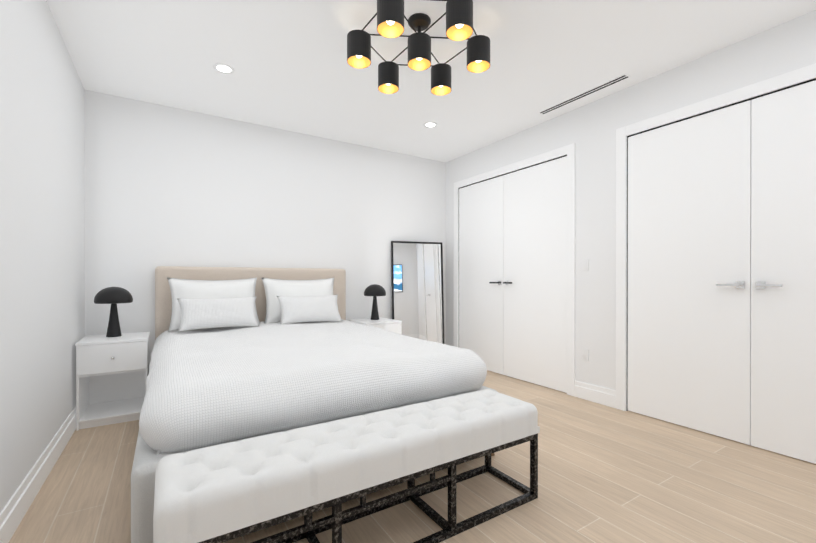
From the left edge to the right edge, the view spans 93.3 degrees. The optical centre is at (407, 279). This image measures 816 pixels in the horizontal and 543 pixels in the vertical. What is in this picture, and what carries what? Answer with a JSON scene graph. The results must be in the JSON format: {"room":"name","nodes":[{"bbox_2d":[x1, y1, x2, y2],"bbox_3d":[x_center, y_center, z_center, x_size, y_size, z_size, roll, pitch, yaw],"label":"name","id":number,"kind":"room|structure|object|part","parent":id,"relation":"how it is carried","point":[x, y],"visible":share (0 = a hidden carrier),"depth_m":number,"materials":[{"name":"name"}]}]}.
{"room":"bedroom","nodes":[
{"label":"bedroom","id":0,"kind":"room"},
{"bbox_2d":[0,0,84,512],"bbox_3d":[-1.304,-0.258,0.810,0.120,2.880,6.200,0,0,-32],"label":"wall","id":1,"kind":"structure","parent":0,"point":[42,217],"depth_m":2.18,"materials":[{"name":"white paint"}]},
{"bbox_2d":[0,406,75,542],"bbox_3d":[-1.246,1.102,0.850,0.018,0.160,6.200,0,0,-32],"label":"baseboard","id":2,"kind":"structure","parent":1,"relation":"attached to","point":[16,508],"depth_m":2.06,"materials":[{"name":"white wood"}]},
{"bbox_2d":[84,89,445,364],"bbox_3d":[-1.208,-0.268,4.606,4.330,2.880,0.120,0,0,-32],"label":"wall","id":3,"kind":"structure","parent":0,"point":[168,186],"depth_m":4.11,"materials":[{"name":"white paint"}]},
{"bbox_2d":[9,370,815,542],"bbox_3d":[0.773,1.228,2.122,5.030,0.100,6.440,0,0,-32],"label":"floor","id":4,"kind":"structure","parent":0,"point":[607,474],"depth_m":2.13,"materials":[{"name":"brown wood"}]},
{"bbox_2d":[75,332,149,430],"bbox_3d":[-2.498,0.836,3.299,0.466,0.680,0.520,0,0,-32],"label":"nightstand","id":5,"kind":"object","parent":4,"relation":"on","point":[112,373],"visible":0.88,"depth_m":3.19,"materials":[{"name":"white wood"}]},
{"bbox_3d":[-2.377,0.633,3.105,0.452,0.226,0.016,0,0,-32],"label":"drawer","id":6,"kind":"part","parent":5,"relation":"part of","materials":[{"name":"white wood"}]},
{"bbox_2d":[94,287,132,336],"bbox_3d":[-2.547,0.279,3.338,0.270,0.430,0.270,0,0,-32],"label":"lamp","id":7,"kind":"object","parent":5,"relation":"on","point":[113,296],"visible":1,"depth_m":3.29,"materials":[{"name":"black"}]},
{"bbox_3d":[-2.547,0.135,3.337,0.270,0.141,0.270,0,0,-32],"label":"lamp shade","id":8,"kind":"part","parent":7,"relation":"part of","materials":[{"name":"black"}]},
{"bbox_3d":[-2.547,0.344,3.338,0.108,0.300,0.108,0,0,-32],"label":"stem","id":9,"kind":"part","parent":7,"relation":"part of","materials":[{"name":"black"}]},
{"bbox_2d":[131,266,496,542],"bbox_3d":[-0.925,0.528,3.137,2.010,1.305,2.620,0,0,-32],"label":"bed","id":10,"kind":"object","parent":4,"relation":"on","point":[239,353],"visible":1,"depth_m":2.27,"materials":[{"name":"fabric"}]},
{"bbox_2d":[167,277,259,331],"bbox_3d":[-1.875,0.228,3.762,0.807,0.518,0.203,0,-18,-34],"label":"pillow","id":11,"kind":"object","parent":10,"relation":"on","point":[190,287],"depth_m":3.70,"materials":[{"name":"fabric"}]},
{"bbox_2d":[177,296,259,331],"bbox_3d":[-1.749,0.313,3.581,0.683,0.321,0.162,0,-28,-33],"label":"pillow","id":12,"kind":"object","parent":10,"relation":"on","point":[210,312],"depth_m":3.52,"materials":[{"name":"white fabric"}]},
{"bbox_3d":[-1.594,0.464,4.198,1.940,1.180,0.110,0,0,-32],"label":"headboard","id":13,"kind":"part","parent":10,"relation":"part of","materials":[{"name":"fabric"}]},
{"bbox_2d":[261,277,333,323],"bbox_3d":[-1.164,0.226,4.208,0.807,0.518,0.206,0,-18,-30],"label":"pillow","id":14,"kind":"object","parent":10,"relation":"on","point":[271,287],"depth_m":4.13,"materials":[{"name":"fabric"}]},
{"bbox_2d":[277,295,342,324],"bbox_3d":[-1.021,0.312,4.039,0.662,0.321,0.166,0,-28,-31],"label":"pillow","id":15,"kind":"object","parent":10,"relation":"on","point":[295,309],"depth_m":3.97,"materials":[{"name":"white fabric"}]},
{"bbox_2d":[139,319,486,454],"bbox_3d":[-0.890,0.609,3.083,1.975,0.335,2.465,0,0,-32],"label":"duvet","id":16,"kind":"object","parent":10,"relation":"on","point":[207,386],"depth_m":2.10,"materials":[{"name":"white fabric"}]},
{"bbox_2d":[153,389,539,542],"bbox_3d":[-0.128,0.925,1.778,1.740,0.508,0.400,0,0,-32],"label":"bench","id":17,"kind":"object","parent":4,"relation":"on","point":[222,493],"visible":1,"depth_m":1.55,"materials":[{"name":"fabric"}]},
{"bbox_3d":[-0.128,1.003,1.779,1.720,0.352,0.380,0,0,-32],"label":"frame","id":18,"kind":"part","parent":17,"relation":"part of","materials":[{"name":"metal"}]},
{"bbox_2d":[349,317,401,334],"bbox_3d":[-0.392,0.832,4.626,0.466,0.680,0.520,0,0,-32],"label":"nightstand","id":19,"kind":"object","parent":4,"relation":"on","point":[392,325],"visible":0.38,"depth_m":4.49,"materials":[{"name":"white wood"}]},
{"bbox_2d":[364,284,385,319],"bbox_3d":[-0.404,0.276,4.700,0.270,0.430,0.270,0,0,-32],"label":"lamp","id":20,"kind":"object","parent":19,"relation":"on","point":[374,290],"visible":1,"depth_m":4.64,"materials":[{"name":"black"}]},
{"bbox_3d":[-0.404,0.341,4.700,0.108,0.300,0.108,0,0,-32],"label":"stem","id":21,"kind":"part","parent":20,"relation":"part of","materials":[{"name":"black"}]},
{"bbox_3d":[-0.404,0.132,4.699,0.270,0.141,0.270,0,0,-32],"label":"lamp shade","id":22,"kind":"part","parent":20,"relation":"part of","materials":[{"name":"black"}]},
{"bbox_3d":[-0.270,0.630,4.433,0.452,0.226,0.016,0,0,-32],"label":"drawer","id":23,"kind":"part","parent":19,"relation":"part of","materials":[{"name":"white wood"}]},
{"bbox_2d":[391,241,444,343],"bbox_3d":[0.138,0.331,5.199,0.734,1.683,0.030,0,-3,-18],"label":"mirror","id":24,"kind":"object","parent":4,"relation":"on","point":[417,289],"visible":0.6,"depth_m":5.20,"materials":[{"name":"black mirror"}]},
{"bbox_2d":[46,0,815,161],"bbox_3d":[0.476,-1.751,1.928,4.330,0.100,6.440,0,0,-32],"label":"ceiling","id":25,"kind":"structure","parent":0,"point":[294,70],"depth_m":2.95,"materials":[{"name":"white paint"}]},
{"bbox_2d":[213,63,233,73],"bbox_3d":[-1.488,-1.700,3.114,0.156,0.007,0.156,0,0,-32],"label":"recessed light","id":26,"kind":"object","parent":25,"relation":"in","point":[223,68],"visible":1,"depth_m":3.11,"materials":[{"name":"white"}]},
{"bbox_2d":[347,0,489,95],"bbox_3d":[0.075,-1.559,2.538,0.851,0.287,0.945,0,0,-32],"label":"chandelier","id":27,"kind":"object","parent":25,"relation":"hanging from","point":[391,17],"visible":0.98,"depth_m":2.48,"materials":[{"name":"black metal"},{"name":"gold"}]},
{"bbox_3d":[0.075,-1.640,2.538,0.705,0.125,0.797,0,0,-32],"label":"frame","id":28,"kind":"part","parent":27,"relation":"part of","materials":[{"name":"black metal"}]},
{"bbox_2d":[423,122,436,127],"bbox_3d":[0.247,-1.703,4.254,0.156,0.007,0.156,0,0,-32],"label":"recessed light","id":29,"kind":"object","parent":25,"relation":"in","point":[431,124],"visible":1,"depth_m":4.24,"materials":[{"name":"white"}]},
{"bbox_2d":[538,73,630,114],"bbox_3d":[1.600,-1.702,3.588,0.090,0.006,0.890,0,0,-32],"label":"ceiling vent","id":30,"kind":"object","parent":25,"relation":"in","point":[620,78],"visible":1,"depth_m":3.52,"materials":[{"name":"white metal"}]},
{"bbox_2d":[446,10,815,410],"bbox_3d":[1.759,-0.266,3.845,0.120,2.880,4.330,0,0,-32],"label":"wall","id":31,"kind":"structure","parent":0,"point":[593,126],"depth_m":3.61,"materials":[{"name":"white paint"}]},
{"bbox_2d":[459,155,566,188],"bbox_3d":[1.195,-0.053,4.684,0.058,2.450,1.730,0,0,-32],"label":"liner","id":32,"kind":"object","parent":31,"relation":"attached to","point":[515,170],"visible":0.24,"depth_m":4.52,"materials":[{"name":"black"}]},
{"bbox_2d":[459,175,503,374],"bbox_3d":[0.955,-0.051,5.053,0.040,2.429,0.836,0,0,-32],"label":"closet door leaf","id":33,"kind":"structure","parent":32,"relation":"attached to","point":[481,266],"depth_m":4.98,"materials":[{"name":"white wood"}]},
{"bbox_2d":[504,156,566,392],"bbox_3d":[1.414,-0.049,4.324,0.040,2.429,0.876,0,0,-32],"label":"closet door leaf","id":34,"kind":"structure","parent":32,"relation":"attached to","point":[535,274],"depth_m":4.27,"materials":[{"name":"white wood"}]},
{"bbox_2d":[454,143,574,395],"bbox_3d":[1.163,-0.096,4.663,0.018,2.536,1.906,0,0,-32],"label":"door frame","id":35,"kind":"structure","parent":31,"relation":"attached to","point":[568,151],"depth_m":3.92,"materials":[{"name":"white"}]},
{"bbox_2d":[574,381,615,407],"bbox_3d":[1.782,1.095,3.683,0.018,0.160,0.419,0,0,-32],"label":"baseboard","id":36,"kind":"structure","parent":31,"relation":"attached to","point":[597,394],"depth_m":3.66,"materials":[{"name":"white wood"}]},
{"bbox_2d":[616,63,815,410],"bbox_3d":[2.398,-0.091,2.702,0.018,2.536,1.891,0,0,-32],"label":"door frame","id":37,"kind":"structure","parent":31,"relation":"attached to","point":[800,75],"depth_m":3.43,"materials":[{"name":"white"}]},
{"bbox_2d":[627,78,815,410],"bbox_3d":[2.430,-0.048,2.723,0.058,2.450,1.715,0,0,-32],"label":"liner","id":38,"kind":"object","parent":31,"relation":"attached to","point":[814,79],"visible":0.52,"depth_m":3.22,"materials":[{"name":"black"}]},
{"bbox_2d":[627,100,751,444],"bbox_3d":[2.197,-0.046,3.081,0.040,2.429,0.848,0,0,-32],"label":"closet door leaf","id":39,"kind":"structure","parent":38,"relation":"attached to","point":[689,249],"depth_m":3.01,"materials":[{"name":"white"}]},
{"bbox_2d":[751,80,815,463],"bbox_3d":[2.653,-0.044,2.358,0.040,2.429,0.848,0,0,-32],"label":"closet door leaf","id":40,"kind":"structure","parent":38,"relation":"attached to","point":[783,252],"depth_m":2.56,"materials":[{"name":"white wood"}]}
]}

